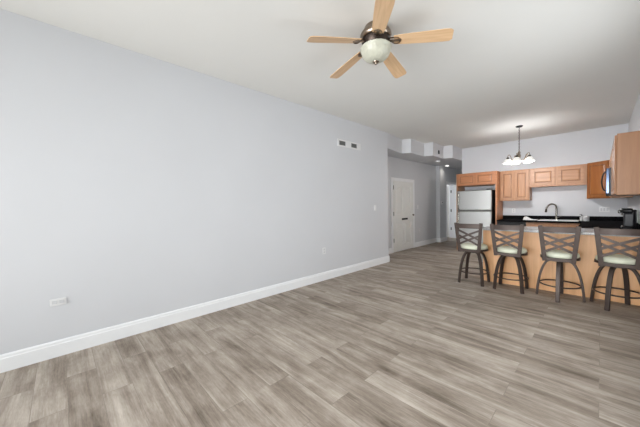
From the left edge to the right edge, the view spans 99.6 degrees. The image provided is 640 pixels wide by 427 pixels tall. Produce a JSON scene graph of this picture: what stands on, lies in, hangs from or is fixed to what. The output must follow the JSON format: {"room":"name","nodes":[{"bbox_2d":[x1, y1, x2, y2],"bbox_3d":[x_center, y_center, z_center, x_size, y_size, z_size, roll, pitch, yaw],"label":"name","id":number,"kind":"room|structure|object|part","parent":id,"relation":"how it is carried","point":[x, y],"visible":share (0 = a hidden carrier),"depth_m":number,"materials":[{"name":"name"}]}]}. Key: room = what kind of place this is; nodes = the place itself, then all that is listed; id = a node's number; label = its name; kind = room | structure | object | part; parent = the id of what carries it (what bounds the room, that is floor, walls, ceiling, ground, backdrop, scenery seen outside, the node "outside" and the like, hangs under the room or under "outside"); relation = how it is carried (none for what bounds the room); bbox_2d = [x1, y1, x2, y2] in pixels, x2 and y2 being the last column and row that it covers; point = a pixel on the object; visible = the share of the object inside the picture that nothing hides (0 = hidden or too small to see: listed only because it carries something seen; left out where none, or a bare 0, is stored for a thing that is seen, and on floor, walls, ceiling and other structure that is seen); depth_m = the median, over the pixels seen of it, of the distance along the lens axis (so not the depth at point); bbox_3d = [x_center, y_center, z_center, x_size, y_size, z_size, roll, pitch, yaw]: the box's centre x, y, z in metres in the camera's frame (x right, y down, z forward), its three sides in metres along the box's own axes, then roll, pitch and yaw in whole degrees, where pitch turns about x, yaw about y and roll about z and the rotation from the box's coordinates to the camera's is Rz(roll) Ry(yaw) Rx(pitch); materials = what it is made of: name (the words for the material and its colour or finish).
{"room":"living room","nodes":[
{"label":"living room","id":0,"kind":"room"},
{"bbox_2d":[0,9,388,354],"bbox_3d":[-1.808,-0.229,3.434,8.670,2.950,0.700,-3,2,-44],"label":"wall","id":1,"kind":"structure","parent":0,"point":[134,185],"depth_m":2.92,"materials":[{"name":"grey paint"}]},
{"bbox_2d":[50,297,66,306],"bbox_3d":[-2.351,0.794,2.429,0.108,0.062,0.009,-3,2,-44],"label":"wall outlet","id":2,"kind":"object","parent":1,"relation":"attached to","point":[59,301],"visible":1,"depth_m":2.43,"materials":[{"name":"white plastic"}]},
{"bbox_2d":[0,237,445,372],"bbox_3d":[0.499,1.076,5.555,14.850,0.145,0.566,-3,2,-44],"label":"baseboard","id":3,"kind":"structure","parent":1,"relation":"attached to","point":[13,360],"depth_m":2.96,"materials":[{"name":"white paint"}]},
{"bbox_2d":[337,138,360,149],"bbox_3d":[0.568,-1.325,5.215,0.690,0.130,0.011,-3,2,-44],"label":"air vent","id":4,"kind":"object","parent":1,"relation":"in","point":[343,143],"visible":1,"depth_m":5.19,"materials":[{"name":"white plastic"}]},
{"bbox_2d":[0,237,639,426],"bbox_3d":[1.189,1.216,4.844,15.250,0.120,6.490,-3,2,-44],"label":"floor","id":5,"kind":"structure","parent":0,"point":[399,342],"depth_m":2.25,"materials":[{"name":"grey laminate"}]},
{"bbox_2d":[454,222,489,286],"bbox_3d":[2.530,0.641,4.464,0.492,1.001,0.443,-2,2,-41],"label":"bar stool","id":6,"kind":"object","parent":5,"relation":"on","point":[468,248],"visible":1,"depth_m":4.35,"materials":[{"name":"brown metal"}]},
{"bbox_3d":[2.266,0.386,4.450,0.106,0.480,0.044,-1,2,11],"label":"post","id":7,"kind":"part","parent":6,"relation":"part of","materials":[{"name":"brown metal"}]},
{"bbox_3d":[2.381,0.883,4.490,0.171,0.523,0.044,-1,2,1],"label":"leg","id":8,"kind":"part","parent":6,"relation":"part of","materials":[{"name":"brown metal"}]},
{"bbox_3d":[2.556,0.875,4.658,0.044,0.523,0.171,-1,2,1],"label":"leg","id":9,"kind":"part","parent":6,"relation":"part of","materials":[{"name":"brown metal"}]},
{"bbox_3d":[2.351,0.201,4.303,0.037,0.075,0.344,-2,2,-41],"label":"rail","id":10,"kind":"part","parent":6,"relation":"part of","materials":[{"name":"brown metal"}]},
{"bbox_3d":[2.389,0.597,4.341,0.014,0.040,0.270,-2,2,-41],"label":"rail","id":11,"kind":"part","parent":6,"relation":"part of","materials":[{"name":"brown metal"}]},
{"bbox_2d":[461,243,487,249],"bbox_3d":[2.547,0.533,4.477,0.400,0.075,0.400,-2,2,-41],"label":"seat cushion","id":12,"kind":"object","parent":6,"relation":"on","point":[464,246],"depth_m":4.33,"materials":[{"name":"white fabric"}]},
{"bbox_3d":[2.549,0.884,4.315,0.044,0.523,0.171,-1,2,1],"label":"leg","id":13,"kind":"part","parent":6,"relation":"part of","materials":[{"name":"brown metal"}]},
{"bbox_3d":[2.481,0.389,4.201,0.044,0.480,0.106,-1,2,-3],"label":"post","id":14,"kind":"part","parent":6,"relation":"part of","materials":[{"name":"brown metal"}]},
{"bbox_3d":[2.724,0.877,4.483,0.171,0.523,0.044,-1,2,1],"label":"leg","id":15,"kind":"part","parent":6,"relation":"part of","materials":[{"name":"brown metal"}]},
{"bbox_2d":[457,189,494,244],"bbox_3d":[4.358,0.184,7.490,0.792,1.683,0.835,-3,2,-44],"label":"refrigerator","id":16,"kind":"object","parent":5,"relation":"on","point":[473,206],"visible":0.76,"depth_m":7.23,"materials":[{"name":"white metal"}]},
{"bbox_3d":[4.151,0.442,7.294,0.062,1.010,0.835,-3,2,-44],"label":"fridge door","id":17,"kind":"part","parent":16,"relation":"part of","materials":[{"name":"silver metal"}]},
{"bbox_3d":[4.138,-0.355,7.272,0.062,0.535,0.835,-3,2,-44],"label":"freezer door","id":18,"kind":"part","parent":16,"relation":"part of","materials":[{"name":"silver metal"}]},
{"bbox_2d":[456,171,502,248],"bbox_3d":[4.444,-0.046,7.557,0.618,2.139,0.995,-3,2,-44],"label":"tall cabinet","id":19,"kind":"object","parent":5,"relation":"on","point":[490,178],"visible":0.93,"depth_m":7.23,"materials":[{"name":"orange wood"}]},
{"bbox_3d":[4.117,-0.050,7.911,0.598,2.139,0.030,-3,2,-44],"label":"panel","id":20,"kind":"part","parent":19,"relation":"part of","materials":[{"name":"brown wood"}]},
{"bbox_3d":[4.055,-0.938,7.488,0.019,0.290,0.430,-3,2,-44],"label":"door","id":21,"kind":"part","parent":19,"relation":"part of","materials":[{"name":"orange wood"}]},
{"bbox_3d":[4.052,-0.938,7.485,0.008,0.164,0.304,-3,2,-44],"label":"raised panel","id":22,"kind":"part","parent":19,"relation":"part of","materials":[{"name":"orange wood"}]},
{"bbox_3d":[4.360,-0.934,7.165,0.008,0.164,0.304,-3,2,-44],"label":"raised panel","id":23,"kind":"part","parent":19,"relation":"part of","materials":[{"name":"orange wood"}]},
{"bbox_3d":[4.364,-0.934,7.168,0.019,0.290,0.430,-3,2,-44],"label":"door","id":24,"kind":"part","parent":19,"relation":"part of","materials":[{"name":"orange wood"}]},
{"bbox_3d":[4.782,-0.043,7.220,0.598,2.139,0.040,-3,2,-44],"label":"panel","id":25,"kind":"part","parent":19,"relation":"part of","materials":[{"name":"orange wood"}]},
{"bbox_2d":[490,224,528,293],"bbox_3d":[2.874,0.646,4.086,0.492,1.001,0.443,-2,2,-43],"label":"bar stool","id":26,"kind":"object","parent":5,"relation":"on","point":[511,250],"visible":1,"depth_m":3.97,"materials":[{"name":"brown metal"}]},
{"bbox_3d":[2.609,0.390,4.063,0.106,0.480,0.044,-1,2,9],"label":"post","id":27,"kind":"part","parent":26,"relation":"part of","materials":[{"name":"brown metal"}]},
{"bbox_3d":[2.724,0.887,4.112,0.171,0.523,0.044,-1,2,1],"label":"leg","id":28,"kind":"part","parent":26,"relation":"part of","materials":[{"name":"brown metal"}]},
{"bbox_3d":[2.899,0.879,4.281,0.044,0.523,0.171,-1,2,1],"label":"leg","id":29,"kind":"part","parent":26,"relation":"part of","materials":[{"name":"brown metal"}]},
{"bbox_3d":[2.699,0.205,3.919,0.037,0.075,0.344,-2,2,-43],"label":"rail","id":30,"kind":"part","parent":26,"relation":"part of","materials":[{"name":"brown metal"}]},
{"bbox_3d":[2.736,0.602,3.958,0.014,0.040,0.270,-2,2,-43],"label":"rail","id":31,"kind":"part","parent":26,"relation":"part of","materials":[{"name":"brown metal"}]},
{"bbox_2d":[497,246,526,253],"bbox_3d":[2.889,0.538,4.099,0.400,0.075,0.400,-2,2,-43],"label":"seat cushion","id":32,"kind":"object","parent":26,"relation":"on","point":[502,249],"depth_m":3.96,"materials":[{"name":"white fabric"}]},
{"bbox_3d":[2.892,0.889,3.937,0.044,0.523,0.171,-1,2,1],"label":"leg","id":33,"kind":"part","parent":26,"relation":"part of","materials":[{"name":"brown metal"}]},
{"bbox_3d":[2.833,0.393,3.821,0.044,0.480,0.106,-1,2,-5],"label":"post","id":34,"kind":"part","parent":26,"relation":"part of","materials":[{"name":"brown metal"}]},
{"bbox_3d":[3.067,0.881,4.106,0.171,0.523,0.044,-1,2,1],"label":"leg","id":35,"kind":"part","parent":26,"relation":"part of","materials":[{"name":"brown metal"}]},
{"bbox_2d":[497,221,525,225],"bbox_3d":[4.988,0.614,6.977,0.664,0.831,0.600,-3,2,-44],"label":"dishwasher","id":36,"kind":"object","parent":5,"relation":"on","point":[498,223],"visible":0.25,"depth_m":6.75,"materials":[{"name":"black metal"}]},
{"bbox_2d":[526,222,579,226],"bbox_3d":[5.556,0.620,6.411,0.630,0.831,0.996,-3,2,-44],"label":"base cabinet","id":37,"kind":"object","parent":5,"relation":"on","point":[533,224],"visible":0.09,"depth_m":6.20,"materials":[{"name":"brown wood"}]},
{"bbox_3d":[5.161,0.295,6.366,0.019,0.140,0.470,-3,2,-44],"label":"drawer","id":38,"kind":"part","parent":37,"relation":"part of","materials":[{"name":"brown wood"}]},
{"bbox_3d":[5.501,0.299,6.013,0.019,0.140,0.470,-3,2,-44],"label":"drawer","id":39,"kind":"part","parent":37,"relation":"part of","materials":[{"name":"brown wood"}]},
{"bbox_2d":[535,225,585,302],"bbox_3d":[3.261,0.650,3.681,0.515,1.001,0.528,1,2,44],"label":"bar stool","id":40,"kind":"object","parent":5,"relation":"on","point":[564,255],"visible":1,"depth_m":3.54,"materials":[{"name":"brown metal"}]},
{"bbox_3d":[3.150,0.888,3.815,0.044,0.523,0.171,-3,2,-44],"label":"leg","id":41,"kind":"part","parent":40,"relation":"part of","materials":[{"name":"brown metal"}]},
{"bbox_3d":[2.985,0.396,3.632,0.106,0.480,0.044,-1,2,7],"label":"post","id":42,"kind":"part","parent":40,"relation":"part of","materials":[{"name":"brown metal"}]},
{"bbox_3d":[3.146,0.895,3.573,0.171,0.523,0.044,-3,2,-44],"label":"leg","id":43,"kind":"part","parent":40,"relation":"part of","materials":[{"name":"brown metal"}]},
{"bbox_3d":[3.118,0.607,3.533,0.270,0.040,0.014,1,2,44],"label":"rail","id":44,"kind":"part","parent":40,"relation":"part of","materials":[{"name":"brown metal"}]},
{"bbox_3d":[3.082,0.210,3.493,0.344,0.075,0.037,1,2,44],"label":"rail","id":45,"kind":"part","parent":40,"relation":"part of","materials":[{"name":"brown metal"}]},
{"bbox_2d":[541,249,579,258],"bbox_3d":[3.264,0.543,3.682,0.400,0.075,0.400,1,2,44],"label":"seat cushion","id":46,"kind":"object","parent":40,"relation":"on","point":[554,254],"depth_m":3.57,"materials":[{"name":"white fabric"}]},
{"bbox_3d":[3.393,0.884,3.811,0.171,0.523,0.044,-3,2,-44],"label":"leg","id":47,"kind":"part","parent":40,"relation":"part of","materials":[{"name":"brown metal"}]},
{"bbox_3d":[3.221,0.398,3.401,0.044,0.480,0.106,-1,2,-8],"label":"post","id":48,"kind":"part","parent":40,"relation":"part of","materials":[{"name":"brown metal"}]},
{"bbox_3d":[3.389,0.891,3.568,0.044,0.523,0.171,-3,2,-44],"label":"leg","id":49,"kind":"part","parent":40,"relation":"part of","materials":[{"name":"brown metal"}]},
{"bbox_2d":[483,230,639,305],"bbox_3d":[3.585,0.701,4.149,0.570,0.862,1.770,-3,2,-44],"label":"base cabinet","id":50,"kind":"object","parent":5,"relation":"on","point":[587,267],"visible":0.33,"depth_m":3.83,"materials":[{"name":"brown wood"}]},
{"bbox_2d":[482,226,639,236],"bbox_3d":[3.541,0.252,4.120,0.755,0.034,1.798,-3,2,-44],"label":"countertop","id":51,"kind":"structure","parent":50,"relation":"on","point":[584,231],"depth_m":3.95,"materials":[{"name":"grey stone"}]},
{"bbox_2d":[579,224,623,227],"bbox_3d":[4.992,0.569,4.766,0.754,1.043,0.704,-3,2,-44],"label":"range","id":52,"kind":"object","parent":5,"relation":"on","point":[580,225],"visible":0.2,"depth_m":4.75,"materials":[{"name":"black metal"}]},
{"bbox_2d":[590,227,639,310],"bbox_3d":[3.638,0.654,3.301,0.515,1.001,0.490,-3,2,-44],"label":"bar stool","id":53,"kind":"object","parent":5,"relation":"on","point":[613,260],"visible":1,"depth_m":3.21,"materials":[{"name":"brown metal"}]},
{"bbox_3d":[3.587,0.890,3.476,0.044,0.523,0.171,-2,2,-22],"label":"leg","id":54,"kind":"part","parent":53,"relation":"part of","materials":[{"name":"brown metal"}]},
{"bbox_3d":[3.366,0.399,3.265,0.106,0.480,0.044,-1,2,8],"label":"post","id":55,"kind":"part","parent":53,"relation":"part of","materials":[{"name":"brown metal"}]},
{"bbox_3d":[3.492,0.898,3.253,0.171,0.523,0.044,-2,2,-22],"label":"leg","id":56,"kind":"part","parent":53,"relation":"part of","materials":[{"name":"brown metal"}]},
{"bbox_2d":[595,254,635,264],"bbox_3d":[3.645,0.546,3.307,0.400,0.075,0.400,-3,2,-44],"label":"seat cushion","id":57,"kind":"object","parent":53,"relation":"on","point":[615,259],"depth_m":3.22,"materials":[{"name":"white fabric"}]},
{"bbox_3d":[3.458,0.214,3.123,0.037,0.075,0.344,-3,2,-44],"label":"rail","id":58,"kind":"part","parent":53,"relation":"part of","materials":[{"name":"brown metal"}]},
{"bbox_3d":[3.495,0.611,3.163,0.014,0.040,0.270,-3,2,-44],"label":"rail","id":59,"kind":"part","parent":53,"relation":"part of","materials":[{"name":"brown metal"}]},
{"bbox_3d":[3.811,0.889,3.381,0.171,0.523,0.044,-2,2,-22],"label":"leg","id":60,"kind":"part","parent":53,"relation":"part of","materials":[{"name":"brown metal"}]},
{"bbox_3d":[3.715,0.896,3.157,0.044,0.523,0.171,-2,2,-22],"label":"leg","id":61,"kind":"part","parent":53,"relation":"part of","materials":[{"name":"brown metal"}]},
{"bbox_3d":[3.594,0.402,3.028,0.044,0.480,0.106,-1,2,-6],"label":"post","id":62,"kind":"part","parent":53,"relation":"part of","materials":[{"name":"brown metal"}]},
{"bbox_3d":[4.476,0.699,4.236,0.715,0.831,0.656,-3,2,-44],"label":"base cabinet","id":63,"kind":"object","parent":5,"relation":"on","visible":0},
{"bbox_2d":[581,223,639,228],"bbox_3d":[4.473,0.213,4.233,0.697,0.135,0.669,-3,2,-44],"label":"countertop","id":64,"kind":"structure","parent":63,"relation":"on","point":[638,224],"depth_m":4.28,"materials":[{"name":"black stone"}]},
{"bbox_2d":[618,208,636,228],"bbox_3d":[4.673,0.080,4.123,0.240,0.319,0.192,-3,2,-44],"label":"coffee maker","id":65,"kind":"object","parent":64,"relation":"on","point":[630,215],"visible":0.98,"depth_m":4.04,"materials":[{"name":"black plastic"}]},
{"bbox_3d":[4.731,0.090,4.063,0.200,0.298,0.025,-3,2,-44],"label":"water tank","id":66,"kind":"part","parent":65,"relation":"part of","materials":[{"name":"black plastic"}]},
{"bbox_3d":[5.821,0.640,5.530,1.470,0.831,0.656,-3,2,-44],"label":"base cabinet","id":67,"kind":"object","parent":5,"relation":"on","visible":0},
{"bbox_2d":[496,215,622,224],"bbox_3d":[5.263,0.148,6.091,1.484,0.135,2.251,-3,2,-44],"label":"countertop","id":68,"kind":"structure","parent":67,"relation":"on","point":[610,220],"depth_m":6.26,"materials":[{"name":"black stone"}]},
{"bbox_2d":[523,216,537,219],"bbox_3d":[5.229,0.113,6.735,0.284,0.089,0.290,-3,2,-44],"label":"dish towel","id":69,"kind":"object","parent":68,"relation":"on","point":[525,217],"visible":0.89,"depth_m":6.71,"materials":[{"name":"white fabric"}]},
{"bbox_2d":[545,203,560,219],"bbox_3d":[5.592,-0.043,6.512,0.333,0.402,0.108,-1,2,16],"label":"kitchen faucet","id":70,"kind":"object","parent":68,"relation":"on","point":[548,205],"visible":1,"depth_m":6.50,"materials":[{"name":"silver metal"}]},
{"bbox_3d":[5.572,-0.098,6.513,0.268,0.293,0.037,-1,2,3],"label":"spout","id":71,"kind":"part","parent":70,"relation":"part of","materials":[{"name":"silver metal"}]},
{"bbox_2d":[537,219,578,221],"bbox_3d":[5.537,0.245,6.291,0.480,0.182,0.700,-3,2,-44],"label":"sink","id":72,"kind":"object","parent":68,"relation":"in","point":[540,219],"visible":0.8,"depth_m":6.31,"materials":[{"name":"white metal"}]},
{"bbox_2d":[583,216,588,220],"bbox_3d":[5.857,0.115,5.952,0.104,0.107,0.104,-3,2,-44],"label":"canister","id":73,"kind":"object","parent":68,"relation":"on","point":[585,218],"visible":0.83,"depth_m":5.92,"materials":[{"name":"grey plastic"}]},
{"bbox_2d":[0,0,639,148],"bbox_3d":[1.137,-1.852,4.759,15.250,0.120,6.490,-3,2,-44],"label":"ceiling","id":74,"kind":"structure","parent":0,"point":[546,67],"depth_m":2.94,"materials":[{"name":"white paint"}]},
{"bbox_2d":[307,0,453,78],"bbox_3d":[0.517,-1.547,2.532,1.239,0.343,1.241,-3,2,-44],"label":"ceiling fan","id":75,"kind":"object","parent":74,"relation":"hanging from","point":[375,38],"visible":1,"depth_m":2.39,"materials":[{"name":"beige wood"}]},
{"bbox_3d":[0.127,-1.527,2.382,0.485,0.006,0.138,-9,15,-16],"label":"blade","id":76,"kind":"part","parent":75,"relation":"part of","materials":[{"name":"brown wood"}]},
{"bbox_3d":[0.285,-1.542,2.831,0.138,0.006,0.485,-15,3,-35],"label":"blade","id":77,"kind":"part","parent":75,"relation":"part of","materials":[{"name":"brown wood"}]},
{"bbox_3d":[0.512,-1.662,2.494,0.284,0.111,0.284,-3,2,-44],"label":"motor","id":78,"kind":"part","parent":75,"relation":"part of","materials":[{"name":"brown metal"}]},
{"bbox_3d":[0.516,-1.468,2.500,0.289,0.130,0.289,-3,2,-44],"label":"lamp shade","id":79,"kind":"part","parent":75,"relation":"part of","materials":[{"name":"white glass"}]},
{"bbox_3d":[0.476,-1.525,2.095,0.138,0.006,0.485,10,9,4],"label":"blade","id":80,"kind":"part","parent":75,"relation":"part of","materials":[{"name":"beige wood"}]},
{"bbox_3d":[0.760,-1.550,2.819,0.138,0.006,0.485,-13,-13,36],"label":"blade","id":81,"kind":"part","parent":75,"relation":"part of","materials":[{"name":"brown wood"}]},
{"bbox_3d":[0.896,-1.540,2.363,0.485,0.006,0.138,7,-7,19],"label":"blade","id":82,"kind":"part","parent":75,"relation":"part of","materials":[{"name":"brown wood"}]},
{"bbox_2d":[503,125,534,164],"bbox_3d":[4.262,-1.472,5.797,0.541,0.804,0.555,-3,2,-44],"label":"chandelier","id":83,"kind":"object","parent":74,"relation":"hanging from","point":[528,159],"visible":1,"depth_m":5.79,"materials":[{"name":"white glass"}]},
{"bbox_3d":[4.107,-1.141,5.918,0.171,0.092,0.171,-3,2,-44],"label":"lamp shade","id":84,"kind":"part","parent":83,"relation":"part of","materials":[{"name":"white glass"}]},
{"bbox_3d":[4.130,-1.135,5.682,0.171,0.092,0.171,-3,2,-44],"label":"lamp shade","id":85,"kind":"part","parent":83,"relation":"part of","materials":[{"name":"white glass"}]},
{"bbox_3d":[4.362,-1.137,5.631,0.171,0.092,0.171,-3,2,-44],"label":"lamp shade","id":86,"kind":"part","parent":83,"relation":"part of","materials":[{"name":"white glass"}]},
{"bbox_2d":[388,156,435,251],"bbox_3d":[2.531,-0.255,7.993,3.900,2.600,0.150,-3,2,-44],"label":"wall","id":87,"kind":"structure","parent":0,"point":[423,175],"depth_m":8.48,"materials":[{"name":"grey paint"}]},
{"bbox_2d":[391,177,414,252],"bbox_3d":[2.415,0.030,7.723,1.300,2.050,0.081,-3,2,-44],"label":"door","id":88,"kind":"structure","parent":87,"relation":"in","point":[402,190],"depth_m":7.71,"materials":[{"name":"white paint"}]},
{"bbox_2d":[387,133,461,170],"bbox_3d":[3.684,-1.761,8.371,6.180,0.350,1.180,-3,2,-44],"label":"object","id":89,"kind":"structure","parent":0,"point":[406,149],"depth_m":7.29,"materials":[{"name":"grey paint"}]},
{"bbox_2d":[436,166,461,237],"bbox_3d":[4.802,-0.352,10.087,2.280,2.600,0.280,-3,2,-44],"label":"wall","id":90,"kind":"structure","parent":0,"point":[443,174],"depth_m":9.32,"materials":[{"name":"grey paint"}]},
{"bbox_2d":[446,181,455,240],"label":"door","id":91,"kind":"structure","parent":90,"relation":"in","point":[451,188],"depth_m":10.41,"materials":[{"name":"white paint"}]},
{"bbox_2d":[462,123,628,216],"bbox_3d":[5.472,-0.454,7.012,0.130,2.950,3.300,-3,2,-44],"label":"wall","id":92,"kind":"structure","parent":0,"point":[590,145],"depth_m":6.61,"materials":[{"name":"grey paint"}]},
{"bbox_2d":[500,169,531,200],"bbox_3d":[5.094,-0.723,7.045,0.348,0.780,0.627,-3,2,-44],"label":"upper cabinet","id":93,"kind":"object","parent":92,"relation":"attached to","point":[514,184],"visible":0.99,"depth_m":6.91,"materials":[{"name":"brown wood"}]},
{"bbox_3d":[4.873,-0.719,7.038,0.019,0.720,0.291,-3,2,-44],"label":"door","id":94,"kind":"part","parent":93,"relation":"part of","materials":[{"name":"brown wood"}]},
{"bbox_3d":[4.870,-0.719,7.035,0.008,0.584,0.155,-3,2,-44],"label":"raised panel","id":95,"kind":"part","parent":93,"relation":"part of","materials":[{"name":"brown wood"}]},
{"bbox_3d":[5.081,-0.717,6.822,0.019,0.720,0.288,-3,2,-44],"label":"door","id":96,"kind":"part","parent":93,"relation":"part of","materials":[{"name":"brown wood"}]},
{"bbox_3d":[5.077,-0.717,6.819,0.008,0.584,0.152,-3,2,-44],"label":"raised panel","id":97,"kind":"part","parent":93,"relation":"part of","materials":[{"name":"brown wood"}]},
{"bbox_2d":[530,164,586,187],"bbox_3d":[5.661,-0.879,6.449,0.348,0.455,1.007,-3,2,-44],"label":"upper cabinet","id":98,"kind":"object","parent":92,"relation":"attached to","point":[570,175],"visible":0.98,"depth_m":6.30,"materials":[{"name":"brown wood"}]},
{"bbox_3d":[5.370,-0.881,6.513,0.019,0.385,0.440,-3,2,-44],"label":"door","id":99,"kind":"part","parent":98,"relation":"part of","materials":[{"name":"brown wood"}]},
{"bbox_3d":[5.367,-0.880,6.510,0.008,0.239,0.294,-3,2,-44],"label":"raised panel","id":100,"kind":"part","parent":98,"relation":"part of","materials":[{"name":"brown wood"}]},
{"bbox_3d":[5.710,-0.877,6.160,0.019,0.385,0.440,-3,2,-44],"label":"door","id":101,"kind":"part","parent":98,"relation":"part of","materials":[{"name":"brown wood"}]},
{"bbox_3d":[5.707,-0.877,6.157,0.008,0.239,0.294,-3,2,-44],"label":"raised panel","id":102,"kind":"part","parent":98,"relation":"part of","materials":[{"name":"brown wood"}]},
{"bbox_2d":[503,215,622,220],"bbox_3d":[5.790,0.105,6.597,0.020,0.094,2.251,-3,2,-44],"label":"backsplash","id":103,"kind":"structure","parent":92,"relation":"attached to","point":[599,218],"depth_m":6.45,"materials":[{"name":"black stone"}]},
{"bbox_2d":[599,207,609,211],"bbox_3d":[6.335,-0.091,6.028,0.011,0.115,0.165,-3,2,-44],"label":"light switch","id":104,"kind":"object","parent":92,"relation":"attached to","point":[601,209],"visible":1,"depth_m":6.02,"materials":[{"name":"white plastic"}]},
{"bbox_2d":[627,92,639,223],"bbox_3d":[3.330,-0.293,2.550,15.250,2.950,0.160,-3,2,-44],"label":"wall","id":105,"kind":"structure","parent":0,"point":[633,202],"depth_m":4.44,"materials":[{"name":"grey paint"}]},
{"bbox_2d":[587,160,610,198],"bbox_3d":[6.123,-0.716,5.771,0.632,0.780,0.609,-3,2,-44],"label":"upper cabinet","id":106,"kind":"object","parent":105,"relation":"attached to","point":[595,170],"visible":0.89,"depth_m":5.77,"materials":[{"name":"orange wood"}]},
{"bbox_3d":[5.896,-0.711,5.757,0.008,0.614,0.291,-1,2,-2],"label":"raised panel","id":107,"kind":"part","parent":106,"relation":"part of","materials":[{"name":"orange wood"}]},
{"bbox_2d":[609,156,632,197],"bbox_3d":[5.704,-0.691,5.136,0.854,0.780,0.276,-3,2,-44],"label":"upper cabinet","id":108,"kind":"object","parent":105,"relation":"attached to","point":[610,156],"visible":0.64,"depth_m":4.91,"materials":[{"name":"brown wood"}]},
{"bbox_2d":[611,131,639,195],"bbox_3d":[4.324,-0.638,3.808,1.448,0.765,0.276,-3,2,-44],"label":"upper cabinet","id":109,"kind":"object","parent":105,"relation":"attached to","point":[625,169],"visible":1,"depth_m":3.34,"materials":[{"name":"brown wood"}]},
{"bbox_3d":[4.242,-0.639,3.908,0.462,0.735,0.019,-3,2,-44],"label":"door","id":110,"kind":"part","parent":109,"relation":"part of","materials":[{"name":"brown wood"}]},
{"bbox_3d":[3.893,-0.624,3.572,0.462,0.735,0.019,-3,2,-44],"label":"door","id":111,"kind":"part","parent":109,"relation":"part of","materials":[{"name":"brown wood"}]},
{"bbox_3d":[5.117,-0.910,4.568,0.756,0.290,0.276,-3,2,-44],"label":"upper cabinet","id":112,"kind":"object","parent":105,"relation":"attached to","visible":0},
{"bbox_2d":[601,168,612,195],"bbox_3d":[5.081,-0.533,4.622,0.750,0.455,0.397,-3,2,-44],"label":"microwave","id":113,"kind":"object","parent":112,"relation":"attached to","point":[608,170],"visible":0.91,"depth_m":4.45,"materials":[{"name":"grey metal"}]},
{"bbox_3d":[4.867,-0.547,4.642,0.021,0.346,0.072,-3,2,-44],"label":"handle","id":114,"kind":"part","parent":113,"relation":"part of","materials":[{"name":"black plastic"}]},
{"bbox_3d":[4.799,-0.543,4.514,0.190,0.410,0.035,-3,2,-44],"label":"control panel","id":115,"kind":"part","parent":113,"relation":"part of","materials":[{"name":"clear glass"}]}
]}

